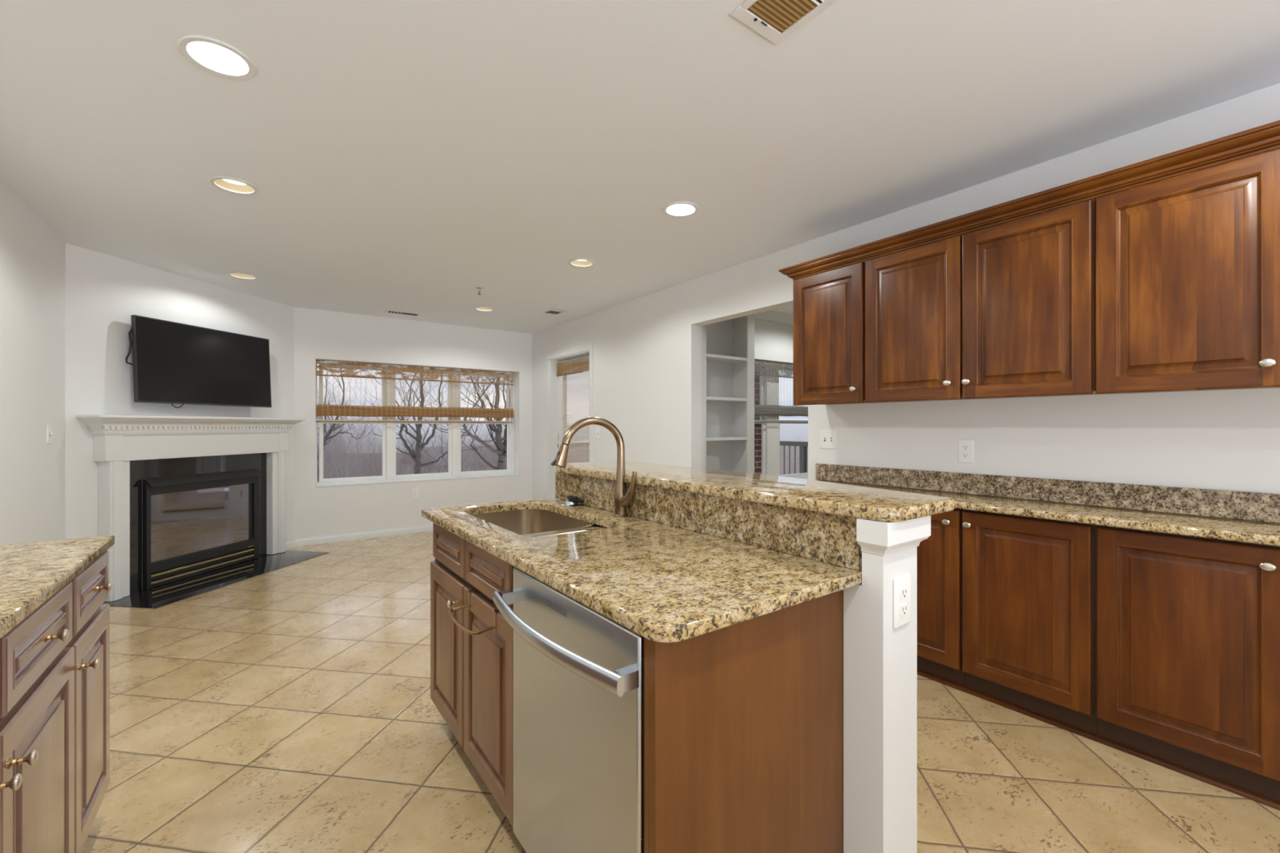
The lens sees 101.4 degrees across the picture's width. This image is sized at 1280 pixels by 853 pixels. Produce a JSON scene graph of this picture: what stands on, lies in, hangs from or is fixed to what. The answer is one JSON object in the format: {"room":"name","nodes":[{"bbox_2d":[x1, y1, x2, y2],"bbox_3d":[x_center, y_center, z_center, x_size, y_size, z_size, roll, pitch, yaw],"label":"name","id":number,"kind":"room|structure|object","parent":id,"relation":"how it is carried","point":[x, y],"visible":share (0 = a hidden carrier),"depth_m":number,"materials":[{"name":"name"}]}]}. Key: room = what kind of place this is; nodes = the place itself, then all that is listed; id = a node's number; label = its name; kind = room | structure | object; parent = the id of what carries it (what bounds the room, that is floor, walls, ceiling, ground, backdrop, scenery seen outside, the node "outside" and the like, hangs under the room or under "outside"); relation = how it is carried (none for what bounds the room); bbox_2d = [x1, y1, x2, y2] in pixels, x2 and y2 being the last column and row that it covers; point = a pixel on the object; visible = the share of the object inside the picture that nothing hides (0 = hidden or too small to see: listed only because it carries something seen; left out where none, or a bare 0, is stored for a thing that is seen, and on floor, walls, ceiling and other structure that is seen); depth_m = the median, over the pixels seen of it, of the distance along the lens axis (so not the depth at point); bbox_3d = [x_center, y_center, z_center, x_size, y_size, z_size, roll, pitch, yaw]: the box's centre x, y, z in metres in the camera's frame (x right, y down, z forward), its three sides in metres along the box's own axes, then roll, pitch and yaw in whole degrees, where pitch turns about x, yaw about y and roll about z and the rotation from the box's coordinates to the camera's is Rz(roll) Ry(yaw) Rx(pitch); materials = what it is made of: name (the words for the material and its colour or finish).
{"room":"kitchen","nodes":[
{"label":"kitchen","id":0,"kind":"room"},
{"bbox_2d":[0,180,65,545],"bbox_3d":[-1.654,0.006,0.430,0.120,2.440,7.450,0,0,-36],"label":"wall","id":1,"kind":"structure","parent":0,"point":[33,256],"depth_m":2.92,"materials":[{"name":"white paint"}]},
{"bbox_2d":[46,424,53,444],"bbox_3d":[-3.597,0.050,3.194,0.016,0.117,0.073,0,0,-36],"label":"light switch","id":2,"kind":"object","parent":1,"relation":"attached to","point":[49,433],"visible":1,"depth_m":3.18,"materials":[{"name":"white plastic"}]},
{"bbox_2d":[65,243,293,588],"bbox_3d":[-3.788,0.006,4.464,1.450,2.440,1.580,0,0,-36],"label":"wall","id":3,"kind":"structure","parent":0,"point":[103,291],"depth_m":3.79,"materials":[{"name":"white paint"}]},
{"bbox_2d":[75,414,305,601],"bbox_3d":[-3.566,0.573,4.369,0.204,1.298,1.748,0,0,9],"label":"fireplace mantel","id":4,"kind":"object","parent":3,"relation":"attached to","point":[128,450],"visible":0.99,"depth_m":3.99,"materials":[{"name":"white paint"}]},
{"bbox_2d":[75,414,305,420],"bbox_3d":[-3.566,-0.065,4.369,0.204,0.022,1.748,0,0,9],"label":"shelf","id":5,"kind":"object","parent":4,"relation":"attached to","point":[82,417],"depth_m":3.88,"materials":[{"name":"white paint"}]},
{"bbox_2d":[124,315,271,408],"bbox_3d":[-3.611,-0.475,4.330,0.148,0.668,1.129,0,0,11],"label":"television","id":6,"kind":"object","parent":3,"relation":"attached to","point":[173,362],"visible":1,"depth_m":4.22,"materials":[{"name":"grey plastic"}]},
{"bbox_2d":[293,306,532,538],"bbox_3d":[-2.496,0.006,6.236,2.730,2.440,0.250,0,0,-36],"label":"wall","id":7,"kind":"structure","parent":0,"point":[318,335],"depth_m":5.85,"materials":[{"name":"white paint"}]},
{"bbox_2d":[285,524,432,549],"bbox_3d":[-2.479,1.186,6.019,2.719,0.080,0.120,0,0,-36],"label":"baseboard","id":8,"kind":"structure","parent":7,"relation":"attached to","point":[292,543],"depth_m":5.65,"materials":[{"name":"white paint"}]},
{"bbox_2d":[315,363,514,484],"bbox_3d":[-2.584,-0.039,6.266,2.246,1.330,0.078,0,0,-36],"label":"window","id":9,"kind":"structure","parent":7,"relation":"in","point":[388,429],"depth_m":6.12,"materials":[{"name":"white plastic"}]},
{"bbox_2d":[315,360,514,435],"bbox_3d":[-2.540,-0.290,6.175,2.194,0.817,0.077,0,0,-36],"label":"roman shade","id":10,"kind":"object","parent":9,"relation":"attached to","point":[322,410],"visible":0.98,"depth_m":6.04,"materials":[{"name":"wicker"}]},
{"bbox_2d":[412,488,418,498],"bbox_3d":[-2.580,0.771,6.014,0.073,0.117,0.008,0,0,-36],"label":"wall outlet","id":11,"kind":"object","parent":7,"relation":"attached to","point":[415,491],"visible":1,"depth_m":6.01,"materials":[{"name":"white plastic"}]},
{"bbox_2d":[315,473,519,487],"bbox_3d":[-2.514,0.630,6.170,2.242,0.016,0.172,0,0,-36],"label":"trim","id":12,"kind":"structure","parent":7,"relation":"attached to","point":[505,474],"depth_m":6.01,"materials":[{"name":"white paint"}]},
{"bbox_2d":[0,0,1279,333],"bbox_3d":[0.897,-1.284,3.156,7.620,0.140,9.230,0,0,-36],"label":"ceiling","id":13,"kind":"structure","parent":0,"point":[410,156],"depth_m":2.06,"materials":[{"name":"white paint"}]},
{"bbox_2d":[177,35,256,79],"bbox_3d":[-1.387,-1.220,1.723,0.203,0.027,0.203,0,0,-36],"label":"recessed light","id":14,"kind":"object","parent":13,"relation":"in","point":[224,58],"visible":0.96,"depth_m":1.74,"materials":[{"name":"white paint"}]},
{"bbox_2d":[208,176,259,195],"bbox_3d":[-2.043,-1.224,2.638,0.203,0.035,0.203,0,0,-36],"label":"recessed light","id":15,"kind":"object","parent":13,"relation":"in","point":[230,184],"visible":0.89,"depth_m":2.67,"materials":[{"name":"white paint"}]},
{"bbox_2d":[226,271,258,279],"bbox_3d":[-3.197,-1.224,4.216,0.203,0.035,0.203,0,0,-36],"label":"recessed light","id":16,"kind":"object","parent":13,"relation":"in","point":[235,274],"visible":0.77,"depth_m":4.25,"materials":[{"name":"white paint"}]},
{"bbox_2d":[383,309,421,316],"bbox_3d":[-2.545,-1.211,5.611,0.340,0.006,0.150,0,0,-36],"label":"ceiling vent","id":17,"kind":"object","parent":13,"relation":"in","point":[387,311],"visible":1,"depth_m":5.61,"materials":[{"name":"metal"}]},
{"bbox_2d":[474,306,494,311],"bbox_3d":[-1.608,-1.224,5.408,0.203,0.035,0.203,0,0,-36],"label":"recessed light","id":18,"kind":"object","parent":13,"relation":"in","point":[479,308],"visible":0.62,"depth_m":5.46,"materials":[{"name":"white paint"}]},
{"bbox_2d":[542,306,570,315],"bbox_3d":[-0.886,-1.211,5.513,0.180,0.006,0.300,0,0,-36],"label":"ceiling vent","id":19,"kind":"object","parent":13,"relation":"in","point":[555,311],"visible":1,"depth_m":5.51,"materials":[{"name":"metal"}]},
{"bbox_2d":[568,257,595,267],"bbox_3d":[-0.431,-1.224,3.880,0.203,0.035,0.203,0,0,-36],"label":"recessed light","id":20,"kind":"object","parent":13,"relation":"in","point":[579,262],"visible":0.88,"depth_m":3.93,"materials":[{"name":"white paint"}]},
{"bbox_2d":[662,201,698,217],"bbox_3d":[0.227,-1.220,2.925,0.203,0.027,0.203,0,0,-36],"label":"recessed light","id":21,"kind":"object","parent":13,"relation":"in","point":[677,209],"visible":0.96,"depth_m":2.96,"materials":[{"name":"white paint"}]},
{"bbox_2d":[730,0,835,44],"bbox_3d":[0.448,-1.209,1.463,0.204,0.010,0.336,0,0,-36],"label":"ceiling vent","id":22,"kind":"object","parent":13,"relation":"in","point":[786,16],"visible":1,"depth_m":1.54,"materials":[{"name":"metal"}]},
{"bbox_2d":[80,531,1279,852],"bbox_3d":[0.956,1.286,3.076,7.620,0.120,9.030,0,0,-36],"label":"floor","id":23,"kind":"structure","parent":0,"point":[291,708],"depth_m":1.92,"materials":[{"name":"tile"}]},
{"bbox_2d":[0,581,74,852],"bbox_3d":[-1.402,0.801,0.773,0.677,0.849,0.944,0,0,-36],"label":"base cabinet","id":24,"kind":"object","parent":23,"relation":"on","point":[37,668],"visible":1,"depth_m":1.11,"materials":[{"name":"brown wood"}]},
{"bbox_2d":[0,535,114,639],"bbox_3d":[-1.537,0.361,0.928,0.657,0.030,1.355,0,0,-36],"label":"countertop","id":25,"kind":"structure","parent":24,"relation":"on","point":[31,573],"depth_m":1.27,"materials":[{"name":"beige stone"}]},
{"bbox_2d":[65,551,112,852],"bbox_3d":[-1.798,0.801,1.313,0.677,0.849,0.393,0,0,-36],"label":"base cabinet","id":26,"kind":"object","parent":23,"relation":"on","point":[91,587],"visible":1,"depth_m":1.46,"materials":[{"name":"brown wood"}]},
{"bbox_2d":[102,550,328,608],"bbox_3d":[-3.401,1.224,4.337,0.539,0.004,1.586,0,0,9],"label":"hearth","id":27,"kind":"object","parent":23,"relation":"on","point":[154,597],"visible":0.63,"depth_m":4.12,"materials":[{"name":"black stone"}]},
{"bbox_2d":[142,469,262,589],"bbox_3d":[-3.605,0.810,4.383,0.085,0.820,0.966,0,0,9],"label":"gas fireplace","id":28,"kind":"object","parent":27,"relation":"on","point":[193,525],"visible":1,"depth_m":4.30,"materials":[{"name":"glass"}]},
{"bbox_2d":[146,470,262,487],"bbox_3d":[-3.586,0.431,4.375,0.045,0.054,0.956,0,0,9],"label":"hood","id":29,"kind":"object","parent":28,"relation":"attached to","point":[209,478],"depth_m":4.32,"materials":[{"name":"black metal"}]},
{"bbox_2d":[430,522,604,826],"bbox_3d":[-0.389,0.801,1.979,0.627,0.849,0.872,0,0,-36],"label":"base cabinet","id":30,"kind":"object","parent":23,"relation":"on","point":[472,677],"visible":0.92,"depth_m":1.72,"materials":[{"name":"brown"}]},
{"bbox_2d":[448,589,498,635],"bbox_3d":[-0.528,0.587,1.650,0.100,0.064,0.257,0,0,-36],"label":"towel bar","id":31,"kind":"object","parent":30,"relation":"attached to","point":[460,625],"visible":0.98,"depth_m":1.59,"materials":[{"name":"gold metal"}]},
{"bbox_2d":[421,497,862,642],"bbox_3d":[-0.185,0.361,1.721,0.630,0.030,1.615,0,0,-36],"label":"countertop","id":32,"kind":"structure","parent":30,"relation":"on","point":[660,582],"depth_m":1.26,"materials":[{"name":"beige stone"}]},
{"bbox_2d":[472,509,606,537],"bbox_3d":[-0.406,0.478,2.010,0.428,0.203,0.786,0,0,-36],"label":"sink","id":33,"kind":"object","parent":32,"relation":"in","point":[525,522],"visible":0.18,"depth_m":2.33,"materials":[{"name":"silver metal"}]},
{"bbox_2d":[560,495,583,506],"bbox_3d":[-0.296,0.326,2.296,0.097,0.039,0.097,0,0,-36],"label":"strainer","id":34,"kind":"object","parent":32,"relation":"on","point":[571,501],"visible":1,"depth_m":2.27,"materials":[{"name":"silver metal"}]},
{"bbox_2d":[560,499,581,506],"bbox_3d":[-0.301,0.334,2.296,0.090,0.023,0.090,0,0,-36],"label":"basket","id":35,"kind":"object","parent":34,"relation":"on","point":[570,503],"depth_m":2.27,"materials":[{"name":"silver metal"}]},
{"bbox_2d":[551,417,636,517],"bbox_3d":[-0.179,0.156,1.941,0.317,0.380,0.120,0,0,-18],"label":"faucet","id":36,"kind":"object","parent":32,"relation":"on","point":[624,498],"visible":1,"depth_m":1.96,"materials":[{"name":"brown metal"}]},
{"bbox_2d":[555,471,862,570],"bbox_3d":[0.066,0.281,1.891,0.023,0.129,1.572,0,0,-36],"label":"backsplash","id":37,"kind":"structure","parent":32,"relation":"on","point":[828,538],"depth_m":1.56,"materials":[{"name":"beige stone"}]},
{"bbox_2d":[493,567,644,852],"bbox_3d":[0.024,0.803,1.358,0.675,0.846,0.608,0,0,-36],"label":"dishwasher","id":38,"kind":"object","parent":23,"relation":"on","point":[579,672],"visible":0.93,"depth_m":1.15,"materials":[{"name":"silver metal"}]},
{"bbox_2d":[702,314,754,473],"bbox_3d":[0.707,0.006,4.772,0.700,2.439,0.260,0,0,-36],"label":"bookcase","id":39,"kind":"object","parent":23,"relation":"on","point":[727,345],"visible":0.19,"depth_m":4.93,"materials":[{"name":"white paint"}]},
{"bbox_2d":[644,589,843,852],"bbox_3d":[0.260,0.801,1.127,0.603,0.849,0.034,0,0,-36],"label":"end panel","id":40,"kind":"object","parent":23,"relation":"on","point":[744,721],"visible":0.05,"depth_m":1.08,"materials":[{"name":"brown wood"}]},
{"bbox_2d":[843,515,930,852],"bbox_3d":[0.578,0.721,1.298,0.201,1.010,0.182,0,0,-36],"label":"post","id":41,"kind":"object","parent":23,"relation":"on","point":[880,659],"visible":0.78,"depth_m":1.23,"materials":[{"name":"white paint"}]},
{"bbox_2d":[555,461,954,521],"bbox_3d":[0.231,0.201,1.989,0.455,0.031,1.735,0,0,-36],"label":"bar","id":42,"kind":"object","parent":41,"relation":"on","point":[837,499],"visible":0.88,"depth_m":1.53,"materials":[{"name":"beige stone"}]},
{"bbox_2d":[893,573,911,628],"bbox_3d":[0.623,0.414,1.239,0.073,0.117,0.008,0,0,-36],"label":"wall outlet","id":43,"kind":"object","parent":41,"relation":"attached to","point":[901,584],"visible":1,"depth_m":1.23,"materials":[{"name":"white plastic"}]},
{"bbox_2d":[900,586,907,599],"bbox_3d":[0.624,0.394,1.237,0.033,0.027,0.002,0,0,-36],"label":"receptacle","id":44,"kind":"object","parent":43,"relation":"attached to","point":[904,589],"depth_m":1.24,"materials":[{"name":"white plastic"}]},
{"bbox_2d":[900,603,907,616],"bbox_3d":[0.624,0.434,1.237,0.033,0.027,0.002,0,0,-36],"label":"receptacle","id":45,"kind":"object","parent":43,"relation":"attached to","point":[904,606],"depth_m":1.24,"materials":[{"name":"white plastic"}]},
{"bbox_2d":[916,508,965,686],"bbox_3d":[1.302,0.800,2.866,0.347,0.852,0.957,0,0,-36],"label":"base cabinet","id":46,"kind":"object","parent":23,"relation":"on","point":[939,556],"visible":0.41,"depth_m":2.47,"materials":[{"name":"brown"}]},
{"bbox_2d":[815,479,1279,546],"bbox_3d":[1.709,0.357,2.292,0.371,0.031,2.416,0,0,-36],"label":"countertop","id":47,"kind":"structure","parent":46,"relation":"on","point":[1211,527],"depth_m":2.00,"materials":[{"name":"beige stone"}]},
{"bbox_2d":[962,509,1097,735],"bbox_3d":[1.724,0.800,2.290,0.347,0.852,0.469,0,0,-36],"label":"base cabinet","id":48,"kind":"object","parent":23,"relation":"on","point":[1028,583],"visible":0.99,"depth_m":2.18,"materials":[{"name":"brown"}]},
{"bbox_2d":[916,669,1279,810],"bbox_3d":[1.641,1.216,2.226,0.016,0.019,2.390,0,0,-36],"label":"trim","id":49,"kind":"structure","parent":23,"relation":"on","point":[1234,789],"depth_m":1.99,"materials":[{"name":"brown wood"}]},
{"bbox_2d":[1094,524,1279,802],"bbox_3d":[2.147,0.800,1.712,0.347,0.852,0.962,0,0,-36],"label":"base cabinet","id":50,"kind":"object","parent":23,"relation":"on","point":[1187,628],"visible":1,"depth_m":1.81,"materials":[{"name":"brown"}]},
{"bbox_2d":[754,310,808,479],"bbox_3d":[1.603,0.006,5.813,3.380,2.440,0.260,0,0,-36],"label":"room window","id":51,"kind":"structure","parent":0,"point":[773,340],"depth_m":5.62,"materials":[{"name":"white paint"}]},
{"bbox_2d":[754,360,808,478],"bbox_3d":[1.517,-0.049,5.838,1.450,1.310,0.078,0,0,-36],"label":"window","id":52,"kind":"structure","parent":51,"relation":"attached to","point":[770,431],"depth_m":5.74,"materials":[{"name":"white plastic"}]},
{"bbox_2d":[754,360,808,422],"bbox_3d":[1.564,-0.285,5.774,1.430,0.818,0.077,0,0,-36],"label":"roman shade","id":53,"kind":"object","parent":51,"relation":"attached to","point":[762,410],"visible":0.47,"depth_m":5.69,"materials":[{"name":"grey fabric"}]},
{"bbox_2d":[532,83,1279,499],"bbox_3d":[1.226,0.006,3.367,0.120,2.440,8.780,0,0,-36],"label":"wall","id":54,"kind":"structure","parent":0,"point":[647,349],"depth_m":2.73,"materials":[{"name":"white paint"}]},
{"bbox_2d":[546,342,593,497],"bbox_3d":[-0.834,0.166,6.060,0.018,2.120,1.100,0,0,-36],"label":"trim","id":55,"kind":"structure","parent":54,"relation":"attached to","point":[588,347],"depth_m":6.22,"materials":[{"name":"white paint"}]},
{"bbox_2d":[556,358,589,463],"bbox_3d":[-0.783,0.177,6.054,0.133,1.858,0.630,0,0,-36],"label":"roman shade","id":56,"kind":"object","parent":54,"relation":"attached to","point":[575,373],"visible":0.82,"depth_m":6.04,"materials":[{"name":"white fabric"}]},
{"bbox_2d":[558,355,589,451],"bbox_3d":[-0.756,0.206,6.120,0.122,2.020,0.956,0,0,-36],"label":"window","id":57,"kind":"structure","parent":54,"relation":"in","point":[560,378],"depth_m":6.46,"materials":[{"name":"white paint"}]},
{"bbox_2d":[820,430,836,448],"bbox_3d":[1.186,0.084,3.306,0.016,0.117,0.117,0,0,-36],"label":"light switch","id":58,"kind":"object","parent":54,"relation":"attached to","point":[828,437],"visible":1,"depth_m":3.30,"materials":[{"name":"white plastic"}]},
{"bbox_2d":[793,260,893,405],"bbox_3d":[1.169,-0.504,3.039,0.355,0.760,0.457,0,0,-36],"label":"upper cabinet","id":59,"kind":"object","parent":54,"relation":"attached to","point":[829,306],"visible":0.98,"depth_m":2.93,"materials":[{"name":"brown wood"}]},
{"bbox_2d":[958,440,973,462],"bbox_3d":[1.659,0.128,2.668,0.008,0.117,0.073,0,0,-36],"label":"wall outlet","id":60,"kind":"object","parent":54,"relation":"attached to","point":[966,447],"visible":1,"depth_m":2.66,"materials":[{"name":"white plastic"}]},
{"bbox_2d":[865,198,1115,402],"bbox_3d":[1.583,-0.504,2.476,0.355,0.760,0.939,0,0,-36],"label":"upper cabinet","id":61,"kind":"object","parent":54,"relation":"attached to","point":[1007,309],"visible":0.98,"depth_m":2.29,"materials":[{"name":"brown wood"}]},
{"bbox_2d":[815,463,1279,523],"bbox_3d":[1.850,0.290,2.396,0.020,0.102,2.416,0,0,-36],"label":"backsplash","id":62,"kind":"structure","parent":54,"relation":"attached to","point":[1233,504],"depth_m":2.28,"materials":[{"name":"stone"}]},
{"bbox_2d":[1095,147,1279,394],"bbox_3d":[2.145,-0.504,1.709,0.355,0.760,0.960,0,0,-36],"label":"upper cabinet","id":63,"kind":"object","parent":54,"relation":"attached to","point":[1188,264],"visible":1,"depth_m":1.80,"materials":[{"name":"brown wood"}]},
{"bbox_2d":[778,120,1279,279],"bbox_3d":[1.704,-0.912,2.295,0.371,0.065,2.426,0,0,-36],"label":"crown molding","id":64,"kind":"structure","parent":63,"relation":"attached to","point":[1264,138],"depth_m":2.05,"materials":[{"name":"brown wood"}]},
{"label":"outside","id":65,"kind":"structure","parent":0,"visible":0},
{"bbox_3d":[0.618,1.341,7.571,3.850,0.170,3.720,0,0,-36],"label":"balcony slab","id":66,"kind":"object","parent":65,"visible":0},
{"bbox_2d":[754,371,761,474],"bbox_3d":[1.447,-0.309,7.075,0.300,3.130,0.300,0,0,-36],"label":"brick pier","id":67,"kind":"structure","parent":66,"relation":"on","point":[757,427],"depth_m":6.98,"materials":[{"name":"brick"}]},
{"bbox_2d":[779,440,808,474],"bbox_3d":[2.058,0.746,8.608,0.100,1.020,3.650,0,0,-36],"label":"balcony railing","id":68,"kind":"object","parent":66,"relation":"on","point":[802,446],"visible":0.03,"depth_m":8.00,"materials":[{"name":"grey"}]},
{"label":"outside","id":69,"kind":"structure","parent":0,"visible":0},
{"bbox_2d":[318,445,808,478],"bbox_3d":[33.840,8.726,175.474,549.500,1.000,225.000,0,0,-36],"label":"ground","id":70,"kind":"structure","parent":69,"point":[781,447],"depth_m":143.84,"materials":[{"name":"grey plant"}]},
{"bbox_2d":[317,382,357,478],"bbox_3d":[-21.653,2.842,35.306,6.723,13.220,4.465,0,0,40],"label":"tree","id":71,"kind":"object","parent":70,"relation":"on","point":[324,383],"visible":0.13,"depth_m":34.94,"materials":[{"name":"plant"}]},
{"bbox_2d":[318,427,363,479],"bbox_3d":[-22.191,4.198,37.130,4.062,10.497,6.116,0,0,-39],"label":"tree","id":72,"kind":"object","parent":70,"relation":"on","point":[340,428],"visible":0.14,"depth_m":36.85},
{"bbox_2d":[318,433,364,478],"bbox_3d":[-19.471,4.590,31.693,5.233,9.701,6.659,0,0,27],"label":"tree","id":73,"kind":"object","parent":70,"relation":"on","point":[341,433],"visible":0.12,"depth_m":32.67,"materials":[{"name":"grey plant"}]},
{"bbox_2d":[317,435,379,478],"bbox_3d":[-14.315,3.834,20.973,7.189,11.241,5.067,0,0,36],"label":"tree","id":74,"kind":"object","parent":70,"relation":"on","point":[375,436],"visible":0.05,"depth_m":20.49,"materials":[{"name":"grey plant"}]},
{"bbox_2d":[317,424,381,482],"bbox_3d":[-13.269,4.293,20.859,5.725,10.296,7.285,0,0,27],"label":"tree","id":75,"kind":"object","parent":70,"relation":"on","point":[329,449],"visible":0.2,"depth_m":22.18,"materials":[{"name":"grey plant"}]},
{"bbox_2d":[317,416,381,477],"bbox_3d":[-23.744,3.542,43.195,5.970,11.804,7.596,0,0,14],"label":"tree","id":76,"kind":"object","parent":70,"relation":"on","point":[356,416],"visible":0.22,"depth_m":42.81,"materials":[{"name":"grey plant"}]},
{"bbox_2d":[317,402,382,478],"bbox_3d":[-21.291,3.733,37.610,7.230,11.420,5.682,0,0,-33],"label":"tree","id":77,"kind":"object","parent":70,"relation":"on","point":[354,402],"visible":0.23,"depth_m":38.49,"materials":[{"name":"grey plant"}]},
{"bbox_2d":[317,396,382,476],"bbox_3d":[-22.510,3.316,40.240,7.279,12.284,5.131,0,0,-44],"label":"tree","id":78,"kind":"object","parent":70,"relation":"on","point":[342,397],"visible":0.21,"depth_m":40.69,"materials":[{"name":"grey plant"}]},
{"bbox_2d":[324,440,382,477],"bbox_3d":[-15.578,4.989,27.507,4.115,8.919,5.362,0,0,40],"label":"tree","id":79,"kind":"object","parent":70,"relation":"on","point":[371,441],"visible":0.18,"depth_m":28.03,"materials":[{"name":"plant"}]},
{"bbox_2d":[324,425,382,476],"bbox_3d":[-20.942,4.357,39.127,5.299,10.179,3.519,0,0,-26],"label":"tree","id":80,"kind":"object","parent":70,"relation":"on","point":[357,425],"visible":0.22,"depth_m":38.86,"materials":[{"name":"plant"}]},
{"bbox_2d":[317,395,404,478],"bbox_3d":[-14.789,3.859,26.416,5.445,11.168,6.929,0,0,1],"label":"tree","id":81,"kind":"object","parent":70,"relation":"on","point":[348,437],"visible":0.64,"depth_m":26.72,"materials":[{"name":"grey plant"}]},
{"bbox_2d":[317,368,406,482],"bbox_3d":[-12.183,2.051,21.925,4.309,13.946,7.908,0,0,-26],"label":"bare tree","id":82,"kind":"object","parent":70,"relation":"on","point":[332,428],"visible":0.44,"depth_m":21.90,"materials":[{"name":"grey plant"}]},
{"bbox_2d":[325,423,429,476],"bbox_3d":[-16.287,4.305,31.506,6.556,10.296,4.621,0,0,33],"label":"tree","id":83,"kind":"object","parent":70,"relation":"on","point":[365,424],"visible":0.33,"depth_m":31.41,"materials":[{"name":"grey plant"}]},
{"bbox_2d":[345,426,410,476],"bbox_3d":[-18.316,4.655,36.084,4.778,9.589,6.227,0,0,-38],"label":"tree","id":84,"kind":"object","parent":70,"relation":"on","point":[372,427],"visible":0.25,"depth_m":35.10,"materials":[{"name":"plant"}]},
{"bbox_2d":[351,432,415,475],"bbox_3d":[-13.253,4.794,26.761,4.200,9.310,5.473,0,0,-13],"label":"tree","id":85,"kind":"object","parent":70,"relation":"on","point":[404,433],"visible":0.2,"depth_m":27.53,"materials":[{"name":"plant"}]},
{"bbox_2d":[323,417,444,476],"bbox_3d":[-15.984,4.112,33.319,6.607,10.659,5.193,0,0,5],"label":"tree","id":86,"kind":"object","parent":70,"relation":"on","point":[368,439],"visible":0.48,"depth_m":33.09,"materials":[{"name":"grey plant"}]},
{"bbox_2d":[346,423,426,475],"bbox_3d":[-17.485,4.106,36.572,6.259,10.683,4.156,0,0,1],"label":"tree","id":87,"kind":"object","parent":70,"relation":"on","point":[401,465],"visible":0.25,"depth_m":36.53,"materials":[{"name":"plant"}]},
{"bbox_2d":[347,417,444,475],"bbox_3d":[-15.486,3.878,34.039,4.382,11.140,6.599,0,0,38],"label":"tree","id":88,"kind":"object","parent":70,"relation":"on","point":[395,417],"visible":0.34,"depth_m":34.31,"materials":[{"name":"plant"}]},
{"bbox_2d":[350,369,500,474],"bbox_3d":[-8.571,1.585,19.733,6.317,14.899,6.640,0,0,-9],"label":"bare tree","id":89,"kind":"object","parent":70,"relation":"on","point":[416,456],"visible":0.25,"depth_m":19.03,"materials":[{"name":"grey plant"}]},
{"bbox_2d":[403,425,466,473],"bbox_3d":[-16.302,4.362,42.985,5.369,10.180,6.996,0,0,20],"label":"tree","id":90,"kind":"object","parent":70,"relation":"on","point":[415,425],"visible":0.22,"depth_m":42.05,"materials":[{"name":"plant"}]},
{"bbox_2d":[397,430,481,474],"bbox_3d":[-13.941,4.446,37.281,5.478,9.990,6.970,0,0,35],"label":"tree","id":91,"kind":"object","parent":70,"relation":"on","point":[461,430],"visible":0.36,"depth_m":36.41,"materials":[{"name":"grey plant"}]},
{"bbox_2d":[404,417,476,473],"bbox_3d":[-17.924,3.744,47.556,6.893,11.422,5.290,0,0,24],"label":"tree","id":92,"kind":"object","parent":70,"relation":"on","point":[468,418],"visible":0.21,"depth_m":46.98,"materials":[{"name":"plant"}]},
{"bbox_2d":[402,404,494,473],"bbox_3d":[-11.537,3.673,31.482,5.705,11.552,3.788,0,0,-14],"label":"tree","id":93,"kind":"object","parent":70,"relation":"on","point":[464,446],"visible":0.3,"depth_m":31.48,"materials":[{"name":"plant"}]},
{"bbox_2d":[397,444,506,474],"bbox_3d":[-21.770,5.826,71.771,9.200,6.400,19.000,0,0,37],"label":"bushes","id":94,"kind":"object","parent":70,"relation":"on","point":[443,449],"visible":0.02,"depth_m":65.78,"materials":[{"name":"grey"}]},
{"bbox_2d":[395,372,510,470],"bbox_3d":[-5.078,1.789,17.125,4.870,14.528,5.923,0,0,1],"label":"bare tree","id":95,"kind":"object","parent":70,"relation":"on","point":[501,446],"visible":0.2,"depth_m":16.90,"materials":[{"name":"grey plant"}]},
{"bbox_2d":[433,418,490,472],"bbox_3d":[-12.274,4.215,37.584,4.737,10.476,6.721,0,0,16],"label":"tree","id":96,"kind":"object","parent":70,"relation":"on","point":[440,419],"visible":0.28,"depth_m":37.75,"materials":[{"name":"grey plant"}]},
{"bbox_2d":[435,431,494,471],"bbox_3d":[-12.988,4.497,38.280,5.147,9.888,6.550,0,0,14],"label":"tree","id":97,"kind":"object","parent":70,"relation":"on","point":[438,431],"visible":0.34,"depth_m":38.91,"materials":[{"name":"grey plant"}]},
{"bbox_2d":[461,433,506,470],"bbox_3d":[-6.771,4.413,26.404,5.594,10.065,3.715,0,0,-21],"label":"tree","id":98,"kind":"object","parent":70,"relation":"on","point":[501,433],"visible":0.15,"depth_m":25.98,"materials":[{"name":"plant"}]},
{"bbox_2d":[463,424,506,471],"bbox_3d":[-12.920,4.175,44.576,5.172,10.544,3.434,0,0,-31],"label":"tree","id":99,"kind":"object","parent":70,"relation":"on","point":[484,424],"visible":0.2,"depth_m":44.17,"materials":[{"name":"plant"}]},
{"bbox_2d":[468,423,502,471],"bbox_3d":[-11.042,4.153,38.672,3.604,10.588,5.427,0,0,-29],"label":"tree","id":100,"kind":"object","parent":70,"relation":"on","point":[481,424],"visible":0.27,"depth_m":38.62,"materials":[{"name":"plant"}]},
{"bbox_2d":[779,425,808,474],"bbox_3d":[10.589,4.534,31.470,4.995,9.814,6.355,0,0,-34],"label":"tree","id":101,"kind":"object","parent":70,"relation":"on","point":[790,425],"visible":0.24,"depth_m":32.50,"materials":[{"name":"grey plant"}]},
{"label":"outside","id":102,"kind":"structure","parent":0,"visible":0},
{"bbox_2d":[317,417,808,453],"bbox_3d":[-65.842,4.129,218.325,552.000,15.094,50.000,0,0,-36],"label":"hillside","id":103,"kind":"structure","parent":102,"point":[786,430],"depth_m":195.08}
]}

